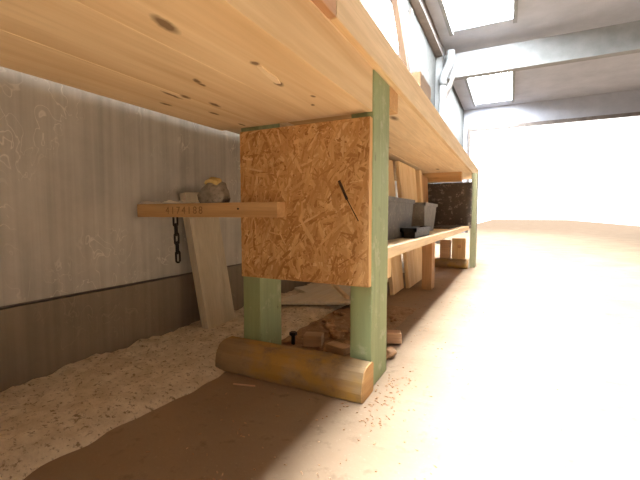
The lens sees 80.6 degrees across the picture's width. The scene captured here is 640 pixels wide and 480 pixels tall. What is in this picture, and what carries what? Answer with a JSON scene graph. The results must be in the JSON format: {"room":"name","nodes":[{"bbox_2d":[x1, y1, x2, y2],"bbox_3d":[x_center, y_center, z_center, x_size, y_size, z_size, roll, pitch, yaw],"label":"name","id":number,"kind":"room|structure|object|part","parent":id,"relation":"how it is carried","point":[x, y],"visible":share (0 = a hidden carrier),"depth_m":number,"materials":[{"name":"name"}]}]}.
{"room":"woodworking shop","nodes":[
{"label":"woodworking shop","id":0,"kind":"room"},
{"bbox_2d":[0,233,458,391],"bbox_3d":[0.429,0.091,3.604,0.300,0.222,13.200,2,4,27],"label":"wall","id":1,"kind":"structure","parent":0,"point":[37,339],"depth_m":1.10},
{"bbox_2d":[0,0,463,306],"bbox_3d":[0.429,-1.406,3.505,0.300,2.778,13.200,2,4,27],"label":"wall","id":2,"kind":"structure","parent":0,"point":[76,165],"depth_m":1.10,"materials":[{"name":"grey concrete"}]},
{"bbox_2d":[375,0,397,53],"bbox_3d":[0.600,-1.676,3.816,0.030,1.720,1.300,2,4,27],"label":"window","id":3,"kind":"structure","parent":2,"relation":"in","point":[384,16],"depth_m":3.94,"materials":[{"name":"white glass"}]},
{"bbox_2d":[360,0,412,56],"bbox_3d":[0.630,-1.691,3.665,0.140,1.770,1.660,2,4,27],"label":"trim","id":4,"kind":"structure","parent":2,"relation":"attached to","point":[369,5],"depth_m":3.10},
{"bbox_2d":[409,0,442,56],"bbox_3d":[-0.269,-2.581,1.591,0.100,0.140,9.300,2,4,27],"label":"trim","id":5,"kind":"structure","parent":2,"relation":"attached to","point":[421,10],"depth_m":4.84,"materials":[{"name":"grey metal"}]},
{"bbox_2d":[445,76,455,100],"bbox_3d":[1.946,-2.284,5.733,0.215,0.384,0.060,2,4,27],"label":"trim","id":6,"kind":"structure","parent":2,"relation":"attached to","point":[452,79],"depth_m":5.70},
{"bbox_2d":[23,220,639,479],"bbox_3d":[9.571,-0.491,15.560,6.080,0.200,43.600,2,4,27],"label":"floor","id":7,"kind":"structure","parent":0,"point":[567,303],"depth_m":0.90,"materials":[{"name":"beige concrete"}]},
{"bbox_2d":[0,262,403,479],"bbox_3d":[-0.316,0.335,1.360,0.393,0.036,4.500,2,4,27],"label":"heap","id":8,"kind":"object","parent":7,"relation":"on","point":[43,420],"visible":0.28,"depth_m":0.91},
{"bbox_2d":[179,192,234,328],"bbox_3d":[-0.427,0.073,1.444,0.100,0.518,0.187,2,4,27],"label":"plank","id":9,"kind":"object","parent":8,"relation":"on","point":[203,234],"visible":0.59,"depth_m":1.42,"materials":[{"name":"beige wood"}]},
{"bbox_2d":[281,278,387,304],"bbox_3d":[0.074,0.264,2.028,0.389,0.016,0.850,2,4,27],"label":"board","id":10,"kind":"object","parent":8,"relation":"on","point":[315,294],"visible":0.66,"depth_m":1.81,"materials":[{"name":"beige wood"}]},
{"bbox_2d":[331,284,348,298],"bbox_3d":[0.024,0.185,1.972,0.018,0.143,0.535,-2,4,-23],"label":"lath","id":11,"kind":"object","parent":10,"relation":"on","point":[346,296],"visible":0.44,"depth_m":1.78,"materials":[{"name":"brown wood"}]},
{"bbox_2d":[0,0,478,385],"bbox_3d":[-0.281,-0.058,0.923,0.840,0.874,6.606,2,4,27],"label":"workbench","id":12,"kind":"object","parent":7,"relation":"on","point":[319,101],"visible":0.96,"depth_m":0.92,"materials":[{"name":"brown wood"}]},
{"bbox_2d":[139,200,198,203],"bbox_3d":[-0.470,-0.119,1.174,0.240,0.012,0.036,2,4,27],"label":"ridge","id":13,"kind":"object","parent":12,"relation":"on","point":[168,201],"visible":0.88,"depth_m":1.18,"materials":[{"name":"brown wood"}]},
{"bbox_2d":[172,217,180,262],"bbox_3d":[-0.462,-0.010,1.210,0.023,0.171,0.020,-3,5,-33],"label":"chain","id":14,"kind":"object","parent":12,"relation":"hanging from","point":[175,225],"visible":0.91,"depth_m":1.21,"materials":[{"name":"metal"}]},
{"bbox_2d":[197,177,230,202],"bbox_3d":[-0.305,-0.144,1.089,0.104,0.075,0.063,2,4,27],"label":"stone","id":15,"kind":"object","parent":12,"relation":"on","point":[215,190],"visible":0.95,"depth_m":1.06,"materials":[{"name":"grey stone"}]},
{"bbox_3d":[-0.176,-0.030,1.145,0.063,0.789,0.114,2,4,27],"label":"post","id":16,"kind":"part","parent":12,"relation":"part of","materials":[{"name":"green paint"}]},
{"bbox_3d":[-0.050,-0.095,1.001,0.386,0.411,0.022,2,4,27],"label":"panel","id":17,"kind":"part","parent":12,"relation":"part of","materials":[{"name":"brown wood"}]},
{"bbox_3d":[0.133,-0.021,1.000,0.061,0.789,0.132,2,4,27],"label":"post","id":18,"kind":"part","parent":12,"relation":"part of","materials":[{"name":"green paint"}]},
{"bbox_3d":[0.187,0.082,1.201,0.062,0.078,0.070,2,4,27],"label":"shelf leg","id":19,"kind":"part","parent":12,"relation":"part of","materials":[{"name":"brown wood"}]},
{"bbox_2d":[391,0,408,69],"bbox_3d":[0.753,-1.600,3.368,0.370,1.890,0.051,2,4,25],"label":"upright timber","id":20,"kind":"object","parent":12,"relation":"on","point":[395,4],"visible":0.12,"depth_m":3.35,"materials":[{"name":"brown wood"}]},
{"bbox_2d":[388,196,414,239],"bbox_3d":[0.250,-0.084,1.456,0.127,0.154,0.472,2,4,27],"label":"storage bin","id":21,"kind":"object","parent":12,"relation":"on","point":[400,210],"visible":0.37,"depth_m":1.43,"materials":[{"name":"grey plastic"}]},
{"bbox_2d":[398,0,416,73],"bbox_3d":[0.867,-1.615,3.595,0.369,1.890,0.420,2,4,27],"label":"wooden plank","id":22,"kind":"object","parent":12,"relation":"on","point":[403,7],"visible":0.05,"depth_m":3.56,"materials":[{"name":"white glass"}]},
{"bbox_2d":[400,226,431,237],"bbox_3d":[0.409,-0.035,1.587,0.062,0.040,0.312,2,4,27],"label":"tray","id":23,"kind":"object","parent":12,"relation":"on","point":[415,231],"visible":1,"depth_m":1.47,"materials":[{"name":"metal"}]},
{"bbox_2d":[412,71,430,100],"bbox_3d":[0.591,-0.750,2.199,0.050,0.350,0.300,2,4,27],"label":"board","id":24,"kind":"object","parent":12,"relation":"on","point":[418,76],"visible":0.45,"depth_m":2.11,"materials":[{"name":"brown wood"}]},
{"bbox_2d":[411,202,437,230],"bbox_3d":[0.569,-0.127,2.117,0.117,0.154,0.372,2,4,27],"label":"storage bin","id":25,"kind":"object","parent":12,"relation":"on","point":[423,214],"visible":0.55,"depth_m":1.98,"materials":[{"name":"grey plastic"}]},
{"bbox_3d":[0.650,0.132,2.259,0.056,0.318,0.095,2,4,27],"label":"shelf leg","id":26,"kind":"part","parent":12,"relation":"part of","materials":[{"name":"brown wood"}]},
{"bbox_2d":[434,225,460,228],"bbox_3d":[0.910,-0.097,2.743,0.150,0.010,0.620,2,4,27],"label":"board","id":27,"kind":"object","parent":12,"relation":"on","point":[438,226],"visible":0.78,"depth_m":2.63,"materials":[{"name":"wood"}]},
{"bbox_3d":[1.068,-0.294,3.218,0.425,0.381,0.018,2,4,27],"label":"panel","id":28,"kind":"part","parent":12,"relation":"part of","materials":[{"name":"black wood"}]},
{"bbox_3d":[1.302,-0.164,3.190,0.045,0.786,0.125,2,4,27],"label":"post","id":29,"kind":"part","parent":12,"relation":"part of","materials":[{"name":"green paint"}]},
{"bbox_2d":[233,383,254,386],"bbox_3d":[-0.196,0.374,0.973,0.062,0.004,0.004,1,4,12],"label":"stick","id":30,"kind":"object","parent":7,"relation":"on","point":[233,383],"visible":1,"depth_m":0.97,"materials":[{"name":"brown wood"}]},
{"bbox_2d":[215,336,373,403],"bbox_3d":[-0.082,0.334,1.006,0.442,0.080,0.084,2,4,27],"label":"log","id":31,"kind":"object","parent":7,"relation":"on","point":[320,372],"depth_m":0.96,"materials":[{"name":"brown wood"}]},
{"bbox_2d":[281,304,416,356],"bbox_3d":[0.154,0.329,1.520,0.356,0.025,0.750,2,4,27],"label":"heap","id":32,"kind":"object","parent":7,"relation":"on","point":[400,313],"visible":0.38,"depth_m":1.49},
{"bbox_2d":[289,331,296,344],"bbox_3d":[-0.090,0.333,1.274,0.022,0.044,0.026,2,4,27],"label":"bolt","id":33,"kind":"object","parent":32,"relation":"on","point":[292,334],"visible":1,"depth_m":1.27,"materials":[{"name":"metal"}]},
{"bbox_2d":[303,331,323,347],"bbox_3d":[-0.022,0.332,1.261,0.062,0.038,0.048,1,4,9],"label":"wood offcut","id":34,"kind":"object","parent":32,"relation":"on","point":[310,339],"visible":1,"depth_m":1.24,"materials":[{"name":"brown wood"}]},
{"bbox_2d":[324,323,336,330],"bbox_3d":[0.036,0.331,1.438,0.049,0.024,0.039,2,4,27],"label":"lump","id":35,"kind":"object","parent":32,"relation":"on","point":[328,326],"visible":0.88,"depth_m":1.43,"materials":[{"name":"brown wood"}]},
{"bbox_2d":[325,340,349,355],"bbox_3d":[0.059,0.343,1.199,0.075,0.024,0.045,3,5,41],"label":"wood offcut","id":36,"kind":"object","parent":32,"relation":"on","point":[336,347],"visible":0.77,"depth_m":1.18,"materials":[{"name":"brown wood"}]},
{"bbox_2d":[330,330,344,339],"bbox_3d":[0.058,0.334,1.340,0.046,0.030,0.050,-3,5,-42],"label":"lump","id":37,"kind":"object","parent":32,"relation":"on","point":[335,334],"visible":1,"depth_m":1.33,"materials":[{"name":"brown wood"}]},
{"bbox_2d":[146,281,562,479],"bbox_3d":[0.441,0.338,1.530,0.808,0.002,2.191,2,4,27],"label":"wood shavings","id":38,"kind":"object","parent":7,"relation":"on","point":[390,384],"visible":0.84,"depth_m":0.83},
{"bbox_2d":[386,346,396,358],"bbox_3d":[0.213,0.347,1.172,0.048,0.031,0.069,0,4,5],"label":"lump","id":39,"kind":"object","parent":7,"relation":"on","point":[390,351],"visible":0.68,"depth_m":1.15,"materials":[{"name":"beige wood"}]},
{"bbox_2d":[387,330,401,343],"bbox_3d":[0.253,0.333,1.297,0.050,0.036,0.045,0,4,7],"label":"wood offcut","id":40,"kind":"object","parent":7,"relation":"on","point":[393,336],"visible":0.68,"depth_m":1.27,"materials":[{"name":"brown wood"}]},
{"bbox_2d":[388,160,403,294],"bbox_3d":[0.408,-0.083,2.151,0.097,0.760,0.230,2,4,27],"label":"plank","id":41,"kind":"object","parent":7,"relation":"on","point":[396,284],"visible":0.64,"depth_m":2.15,"materials":[{"name":"brown wood"}]},
{"bbox_2d":[395,161,421,287],"bbox_3d":[0.589,-0.103,2.445,0.098,0.762,0.440,2,4,27],"label":"plank","id":42,"kind":"object","parent":7,"relation":"on","point":[405,174],"visible":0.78,"depth_m":2.37,"materials":[{"name":"brown wood"}]},
{"bbox_2d":[415,170,422,202],"bbox_3d":[0.714,-0.116,2.692,0.105,0.756,0.075,2,4,27],"label":"plank","id":43,"kind":"object","parent":7,"relation":"on","point":[418,173],"visible":0.24,"depth_m":2.65,"materials":[{"name":"brown wood"}]},
{"bbox_2d":[422,175,427,202],"bbox_3d":[0.812,-0.139,2.986,0.056,0.762,0.430,2,4,27],"label":"plank","id":44,"kind":"object","parent":7,"relation":"on","point":[424,179],"visible":0.22,"depth_m":3.06,"materials":[{"name":"brown wood"}]},
{"bbox_2d":[435,46,445,242],"bbox_3d":[1.879,-1.457,5.945,0.100,3.000,0.300,2,4,27],"label":"column","id":45,"kind":"structure","parent":7,"relation":"on","point":[439,60],"depth_m":5.75,"materials":[{"name":"grey paint"}]},
{"bbox_2d":[443,20,639,81],"bbox_3d":[4.238,-2.571,4.683,5.180,0.350,0.140,2,4,27],"label":"beam","id":46,"kind":"structure","parent":45,"relation":"attached to","point":[624,38],"depth_m":5.15,"materials":[{"name":"grey paint"}]},
{"bbox_2d":[436,49,454,243],"bbox_3d":[1.887,-1.370,5.689,0.223,2.862,0.116,2,4,27],"label":"downpipe","id":47,"kind":"object","parent":7,"relation":"on","point":[450,60],"visible":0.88,"depth_m":5.61,"materials":[{"name":"grey paint"}]},
{"bbox_2d":[435,258,467,268],"bbox_3d":[1.039,0.191,3.198,0.400,0.077,0.068,2,4,27],"label":"log","id":48,"kind":"object","parent":7,"relation":"on","point":[439,262],"depth_m":3.14,"materials":[{"name":"brown wood"}]},
{"bbox_2d":[440,239,450,257],"bbox_3d":[1.059,0.075,3.181,0.085,0.155,0.050,2,4,27],"label":"wood block","id":49,"kind":"object","parent":48,"relation":"on","point":[445,245],"visible":0.89,"depth_m":3.16,"materials":[{"name":"brown wood"}]},
{"bbox_2d":[452,238,465,258],"bbox_3d":[1.153,0.070,3.132,0.104,0.172,0.058,2,4,27],"label":"wood block","id":50,"kind":"object","parent":48,"relation":"on","point":[458,244],"visible":1,"depth_m":3.11,"materials":[{"name":"brown wood"}]},
{"bbox_2d":[425,0,639,109],"bbox_3d":[2.921,-2.769,2.158,5.880,0.120,13.200,2,4,27],"label":"ceiling","id":51,"kind":"structure","parent":0,"point":[536,19],"depth_m":5.54,"materials":[{"name":"white paint"}]},
{"bbox_2d":[438,0,517,106],"bbox_3d":[1.251,-2.799,3.222,0.840,0.160,12.000,2,4,27],"label":"trim","id":52,"kind":"structure","parent":51,"relation":"attached to","point":[442,3],"depth_m":4.99,"materials":[{"name":"grey paint"}]},
{"bbox_2d":[445,0,512,27],"bbox_3d":[0.375,-2.719,1.482,0.780,0.030,8.100,2,4,27],"label":"window","id":53,"kind":"structure","parent":52,"relation":"attached to","point":[462,12],"depth_m":4.80,"materials":[{"name":"white glass"}]},
{"bbox_2d":[469,72,511,101],"bbox_3d":[3.385,-3.115,7.454,0.780,0.030,2.500,2,4,27],"label":"window","id":54,"kind":"structure","parent":51,"relation":"attached to","point":[497,86],"depth_m":7.71,"materials":[{"name":"white glass"}]},
{"bbox_2d":[461,90,639,232],"bbox_3d":[5.943,-1.670,8.252,5.880,3.120,0.250,2,4,27],"label":"wall","id":55,"kind":"structure","parent":0,"point":[626,101],"depth_m":8.41,"materials":[{"name":"white paint"}]},
{"bbox_2d":[465,112,639,232],"bbox_3d":[5.791,-1.380,8.191,4.880,2.550,0.030,2,4,27],"label":"door frame","id":56,"kind":"structure","parent":55,"relation":"in","point":[631,113],"depth_m":8.45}
]}

